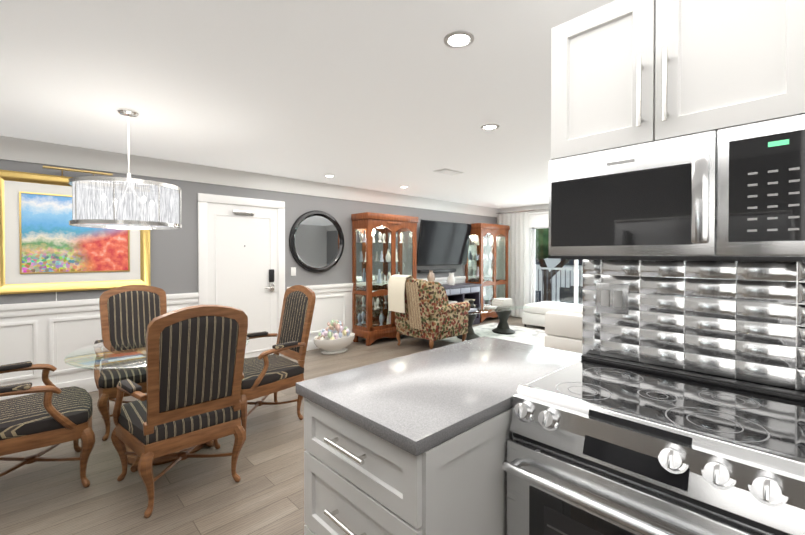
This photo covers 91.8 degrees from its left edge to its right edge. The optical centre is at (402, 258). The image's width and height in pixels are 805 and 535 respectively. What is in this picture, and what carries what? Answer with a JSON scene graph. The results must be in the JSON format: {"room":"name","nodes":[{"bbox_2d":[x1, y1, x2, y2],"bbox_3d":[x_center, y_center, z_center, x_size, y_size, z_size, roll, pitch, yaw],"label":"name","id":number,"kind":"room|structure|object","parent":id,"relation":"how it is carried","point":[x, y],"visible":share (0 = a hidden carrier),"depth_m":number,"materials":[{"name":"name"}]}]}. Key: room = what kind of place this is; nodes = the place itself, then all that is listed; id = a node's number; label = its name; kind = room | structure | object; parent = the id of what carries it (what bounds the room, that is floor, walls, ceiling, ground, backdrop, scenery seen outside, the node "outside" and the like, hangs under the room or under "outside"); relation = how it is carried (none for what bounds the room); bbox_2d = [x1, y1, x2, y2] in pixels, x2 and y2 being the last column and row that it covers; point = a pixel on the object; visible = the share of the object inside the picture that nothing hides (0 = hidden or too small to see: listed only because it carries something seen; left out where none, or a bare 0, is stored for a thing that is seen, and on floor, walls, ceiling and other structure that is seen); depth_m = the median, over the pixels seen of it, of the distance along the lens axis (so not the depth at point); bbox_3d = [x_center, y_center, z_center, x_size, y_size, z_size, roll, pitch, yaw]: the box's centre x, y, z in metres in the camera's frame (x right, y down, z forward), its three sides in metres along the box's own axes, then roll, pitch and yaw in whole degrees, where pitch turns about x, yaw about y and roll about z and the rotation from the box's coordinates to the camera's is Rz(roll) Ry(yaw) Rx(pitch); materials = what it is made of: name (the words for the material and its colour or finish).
{"room":"dining room and kitchen","nodes":[
{"label":"dining room and kitchen","id":0,"kind":"room"},
{"bbox_2d":[0,159,496,303],"bbox_3d":[-1.709,0.112,5.477,11.000,2.440,0.200,-1,1,-43],"label":"wall","id":1,"kind":"structure","parent":0,"point":[173,261],"depth_m":4.79,"materials":[{"name":"grey paint"}]},
{"bbox_2d":[0,165,150,362],"bbox_3d":[-3.177,0.164,3.836,1.210,2.070,0.163,-1,1,-43],"label":"framed painting","id":2,"kind":"object","parent":1,"relation":"attached to","point":[45,246],"visible":0.81,"depth_m":3.76,"materials":[{"name":"gold metal"}]},
{"bbox_2d":[198,193,284,357],"bbox_3d":[-2.007,0.277,4.993,1.100,2.120,0.094,-1,1,-43],"label":"door","id":3,"kind":"structure","parent":1,"relation":"attached to","point":[241,253],"depth_m":5.03,"materials":[{"name":"white paint"}]},
{"bbox_2d":[0,275,496,399],"bbox_3d":[-1.628,0.863,5.399,10.600,0.940,0.035,-1,1,-43],"label":"trim","id":4,"kind":"structure","parent":1,"relation":"attached to","point":[27,331],"depth_m":3.83,"materials":[{"name":"white paint"}]},
{"bbox_2d":[0,135,499,216],"bbox_3d":[-1.602,-1.012,5.352,10.600,0.190,0.110,-1,1,-43],"label":"crown molding","id":5,"kind":"structure","parent":1,"relation":"attached to","point":[27,150],"depth_m":4.58,"materials":[{"name":"white paint"}]},
{"bbox_2d":[291,267,295,275],"bbox_3d":[-1.536,0.182,5.495,0.075,0.120,0.012,-1,1,-43],"label":"switch plate","id":6,"kind":"object","parent":1,"relation":"attached to","point":[293,271],"visible":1,"depth_m":5.49,"materials":[{"name":"white paint"}]},
{"bbox_2d":[289,210,343,272],"bbox_3d":[-1.238,-0.251,5.747,0.920,0.920,0.050,-1,1,-43],"label":"round mirror","id":7,"kind":"object","parent":1,"relation":"attached to","point":[316,241],"visible":1,"depth_m":5.73,"materials":[{"name":"black mirror"}]},
{"bbox_2d":[417,219,471,265],"bbox_3d":[0.792,-0.289,7.530,1.460,0.834,0.253,-1,1,-43],"label":"screen","id":8,"kind":"object","parent":1,"relation":"attached to","point":[442,243],"visible":0.92,"depth_m":7.42,"materials":[{"name":"black plastic"}]},
{"bbox_2d":[0,316,544,534],"bbox_3d":[0.864,1.410,2.775,11.000,0.100,7.680,-1,1,-43],"label":"floor","id":9,"kind":"structure","parent":0,"point":[264,495],"depth_m":2.36,"materials":[{"name":"brown wood"}]},
{"bbox_2d":[0,361,94,487],"bbox_3d":[-2.305,0.808,2.329,0.708,1.118,0.670,-1,1,-43],"label":"dining chair","id":10,"kind":"object","parent":9,"relation":"on","point":[50,413],"visible":1,"depth_m":2.27,"materials":[{"name":"brown wood"}]},
{"bbox_2d":[94,285,166,440],"bbox_3d":[-2.225,0.798,3.324,0.670,1.118,0.708,-1,1,-43],"label":"dining chair","id":11,"kind":"object","parent":9,"relation":"on","point":[130,310],"visible":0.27,"depth_m":3.40,"materials":[{"name":"black fabric"}]},
{"bbox_2d":[64,335,248,471],"bbox_3d":[-1.709,0.994,2.826,1.120,0.735,1.120,-1,1,-43],"label":"dining table","id":12,"kind":"object","parent":9,"relation":"on","point":[130,342],"visible":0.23,"depth_m":2.64,"materials":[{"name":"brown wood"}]},
{"bbox_2d":[111,305,247,517],"bbox_3d":[-1.320,0.808,2.369,0.670,1.118,0.708,-1,1,-43],"label":"dining chair","id":13,"kind":"object","parent":9,"relation":"on","point":[190,400],"visible":1,"depth_m":2.15,"materials":[{"name":"black fabric"}]},
{"bbox_2d":[240,285,315,439],"bbox_3d":[-1.161,0.798,3.303,0.708,1.118,0.670,-1,1,-43],"label":"dining chair","id":14,"kind":"object","parent":9,"relation":"on","point":[265,373],"visible":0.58,"depth_m":3.27,"materials":[{"name":"brown wood"}]},
{"bbox_2d":[313,319,354,354],"bbox_3d":[-0.970,1.101,5.580,0.650,0.459,0.416,-1,1,-43],"label":"bowl","id":15,"kind":"object","parent":9,"relation":"on","point":[329,340],"visible":1,"depth_m":5.45,"materials":[{"name":"white ceramic"}]},
{"bbox_2d":[351,212,417,345],"bbox_3d":[-0.270,0.307,6.395,1.100,2.030,0.425,-1,1,-43],"label":"curio cabinet","id":16,"kind":"object","parent":9,"relation":"on","point":[377,242],"visible":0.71,"depth_m":6.25,"materials":[{"name":"brown wood"}]},
{"bbox_2d":[304,400,511,534],"bbox_3d":[0.267,0.939,1.653,1.184,0.864,0.610,-1,1,-43],"label":"base cabinet","id":17,"kind":"object","parent":9,"relation":"on","point":[355,483],"depth_m":1.20,"materials":[{"name":"painted wood"},{"name":"quartz"},{"name":"nickel"}]},
{"bbox_2d":[296,336,581,455],"bbox_3d":[0.262,0.487,1.664,1.230,0.040,0.640,-1,1,-43],"label":"countertop","id":18,"kind":"structure","parent":17,"relation":"on","point":[411,402],"depth_m":1.42,"materials":[{"name":"grey stone"}]},
{"bbox_2d":[388,275,470,348],"bbox_3d":[0.394,0.784,5.905,0.987,1.087,0.886,-1,1,-43],"label":"chair","id":19,"kind":"object","parent":9,"relation":"on","point":[423,309],"visible":0.94,"depth_m":5.58,"materials":[{"name":"multicoloured fabric"}]},
{"bbox_2d":[427,270,481,324],"bbox_3d":[0.845,0.762,7.441,1.640,1.100,0.448,-1,1,-43],"label":"media console","id":20,"kind":"object","parent":9,"relation":"on","point":[460,292],"visible":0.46,"depth_m":7.53,"materials":[{"name":"grey wood"}]},
{"bbox_2d":[417,269,455,273],"bbox_3d":[0.681,0.236,7.536,1.050,0.065,0.085,-1,1,-43],"label":"soundbar","id":21,"kind":"object","parent":20,"relation":"on","point":[437,270],"visible":1,"depth_m":7.47,"materials":[{"name":"black plastic"}]},
{"bbox_2d":[465,223,509,322],"bbox_3d":[1.832,0.287,8.386,1.070,2.030,0.425,-1,1,-43],"label":"curio cabinet","id":22,"kind":"object","parent":9,"relation":"on","point":[481,259],"visible":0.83,"depth_m":8.29,"materials":[{"name":"brown wood"}]},
{"bbox_2d":[441,323,546,346],"bbox_3d":[1.720,1.314,6.596,2.000,0.012,1.750,-1,1,-43],"label":"rug","id":23,"kind":"object","parent":9,"relation":"on","point":[531,336],"visible":0.27,"depth_m":6.64,"materials":[{"name":"white carpet"}]},
{"bbox_2d":[457,298,530,339],"bbox_3d":[1.436,0.993,6.674,1.500,0.634,0.750,0,1,-33],"label":"coffee table","id":24,"kind":"object","parent":23,"relation":"on","point":[502,307],"visible":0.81,"depth_m":6.78,"materials":[{"name":"clear glass"}]},
{"bbox_2d":[522,301,582,353],"bbox_3d":[2.839,0.923,6.378,2.630,0.800,2.400,-1,1,-43],"label":"sectional sofa","id":25,"kind":"object","parent":9,"relation":"on","point":[561,322],"visible":0.21,"depth_m":5.32,"materials":[{"name":"white"}]},
{"bbox_2d":[502,353,804,534],"bbox_3d":[0.791,0.899,1.232,0.706,0.954,0.705,-1,1,-43],"label":"stove","id":26,"kind":"object","parent":9,"relation":"on","point":[599,445],"visible":1,"depth_m":1.08,"materials":[{"name":"silver metal"}]},
{"bbox_2d":[0,0,614,207],"bbox_3d":[0.864,-1.130,2.749,11.000,0.100,7.680,-1,1,-43],"label":"ceiling","id":27,"kind":"structure","parent":0,"point":[391,96],"depth_m":2.44,"materials":[{"name":"white paint"}]},
{"bbox_2d":[68,108,181,229],"bbox_3d":[-2.012,-0.657,2.866,0.676,0.848,0.676,-1,1,-43],"label":"chandelier","id":28,"kind":"object","parent":27,"relation":"hanging from","point":[128,202],"visible":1,"depth_m":2.62,"materials":[{"name":"silver metal"}]},
{"bbox_2d":[433,168,463,175],"bbox_3d":[0.583,-1.094,4.936,0.360,0.017,0.200,-1,1,-43],"label":"ceiling vent","id":29,"kind":"object","parent":27,"relation":"in","point":[446,171],"visible":1,"depth_m":4.91,"materials":[{"name":"white metal"}]},
{"bbox_2d":[444,30,474,47],"bbox_3d":[0.275,-1.067,1.902,0.150,0.008,0.150,-1,1,-43],"label":"recessed light","id":30,"kind":"object","parent":27,"relation":"in","point":[459,39],"visible":1,"depth_m":1.90,"materials":[{"name":"white paint"}]},
{"bbox_2d":[481,124,499,129],"bbox_3d":[0.721,-1.081,3.206,0.150,0.008,0.150,-1,1,-43],"label":"recessed light","id":31,"kind":"object","parent":27,"relation":"in","point":[490,126],"visible":0.98,"depth_m":3.20,"materials":[{"name":"white paint"}]},
{"bbox_3d":[4.784,0.102,6.476,0.200,2.440,7.280,-1,1,-43],"label":"wall","id":32,"kind":"structure","parent":0,"visible":0},
{"bbox_2d":[496,208,548,213],"bbox_3d":[3.220,-1.022,7.780,0.040,0.038,3.140,-1,1,-43],"label":"curtain rod","id":33,"kind":"object","parent":32,"relation":"attached to","point":[522,211],"visible":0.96,"depth_m":8.44,"materials":[{"name":"silver metal"}]},
{"bbox_2d":[497,212,528,316],"bbox_3d":[2.429,0.134,8.627,0.070,2.270,0.800,-1,1,-43],"label":"sheer curtain","id":34,"kind":"object","parent":33,"relation":"hanging from","point":[518,262],"visible":0.71,"depth_m":8.54,"materials":[{"name":"white fabric"}]},
{"bbox_2d":[500,204,548,213],"bbox_3d":[4.709,-1.022,6.318,0.110,0.190,7.170,-1,1,-43],"label":"crown molding","id":35,"kind":"structure","parent":32,"relation":"attached to","point":[542,206],"depth_m":8.42,"materials":[{"name":"white paint"}]},
{"bbox_2d":[529,211,548,227],"bbox_3d":[3.406,-0.826,7.703,0.057,0.330,2.070,-1,1,-43],"label":"window blind","id":36,"kind":"object","parent":32,"relation":"attached to","point":[539,219],"depth_m":8.24,"materials":[{"name":"white fabric"}]},
{"bbox_2d":[529,227,582,303],"bbox_3d":[3.475,0.268,7.801,0.080,2.080,2.000,-1,1,-43],"label":"door","id":37,"kind":"structure","parent":32,"relation":"in","point":[532,271],"depth_m":8.45,"materials":[{"name":"white"}]},
{"bbox_3d":[1.857,0.161,0.711,0.120,2.440,2.937,-1,1,-43],"label":"wall","id":38,"kind":"structure","parent":0,"visible":0},
{"bbox_2d":[551,0,804,159],"bbox_3d":[0.930,-0.628,1.349,0.330,0.505,0.705,-1,1,-43],"label":"upper cabinet","id":39,"kind":"object","parent":38,"relation":"attached to","point":[625,73],"visible":0.98,"depth_m":1.20,"materials":[{"name":"white wood"}]},
{"bbox_2d":[548,114,804,261],"bbox_3d":[0.909,-0.183,1.333,0.388,0.376,0.705,-1,1,-43],"label":"over-the-range microwave","id":40,"kind":"object","parent":39,"relation":"attached to","point":[736,193],"visible":0.98,"depth_m":1.16,"materials":[{"name":"silver metal"}]},
{"bbox_2d":[582,260,804,391],"bbox_3d":[1.041,0.237,1.470,0.022,0.472,0.715,-1,1,-43],"label":"tile backsplash","id":41,"kind":"structure","parent":38,"relation":"attached to","point":[744,321],"depth_m":1.42,"materials":[{"name":"silver metal"}]},
{"label":"outside","id":42,"kind":"structure","parent":0,"visible":0},
{"bbox_3d":[4.085,1.404,8.390,1.400,0.195,4.600,-1,1,-43],"label":"balcony slab","id":43,"kind":"object","parent":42,"visible":0},
{"bbox_2d":[535,267,582,303],"bbox_3d":[4.520,0.723,8.796,0.050,0.990,4.600,-1,1,-43],"label":"balcony railing","id":44,"kind":"object","parent":43,"relation":"attached to","point":[556,269],"depth_m":9.62,"materials":[{"name":"white"}]},
{"bbox_2d":[559,286,582,302],"bbox_3d":[3.872,0.750,8.608,0.590,1.100,0.570,-1,1,-43],"label":"balcony chair","id":45,"kind":"object","parent":43,"relation":"on","point":[571,295],"depth_m":8.46,"materials":[{"name":"grey wicker"}]},
{"bbox_3d":[21.752,4.405,27.506,50.300,0.200,70.000,-1,1,-43],"label":"ground","id":46,"kind":"structure","parent":42,"visible":0},
{"bbox_2d":[535,228,568,300],"bbox_3d":[6.066,1.084,15.844,2.537,6.743,3.670,-1,1,-43],"label":"tree","id":47,"kind":"object","parent":46,"relation":"on","point":[542,247],"depth_m":15.36,"materials":[{"name":"green plant"}]},
{"bbox_2d":[535,258,582,303],"bbox_3d":[17.489,-1.753,23.402,10.045,12.200,50.000,-1,1,-43],"label":"building","id":48,"kind":"structure","parent":46,"relation":"on","point":[549,261],"depth_m":24.41,"materials":[{"name":"white"}]}
]}

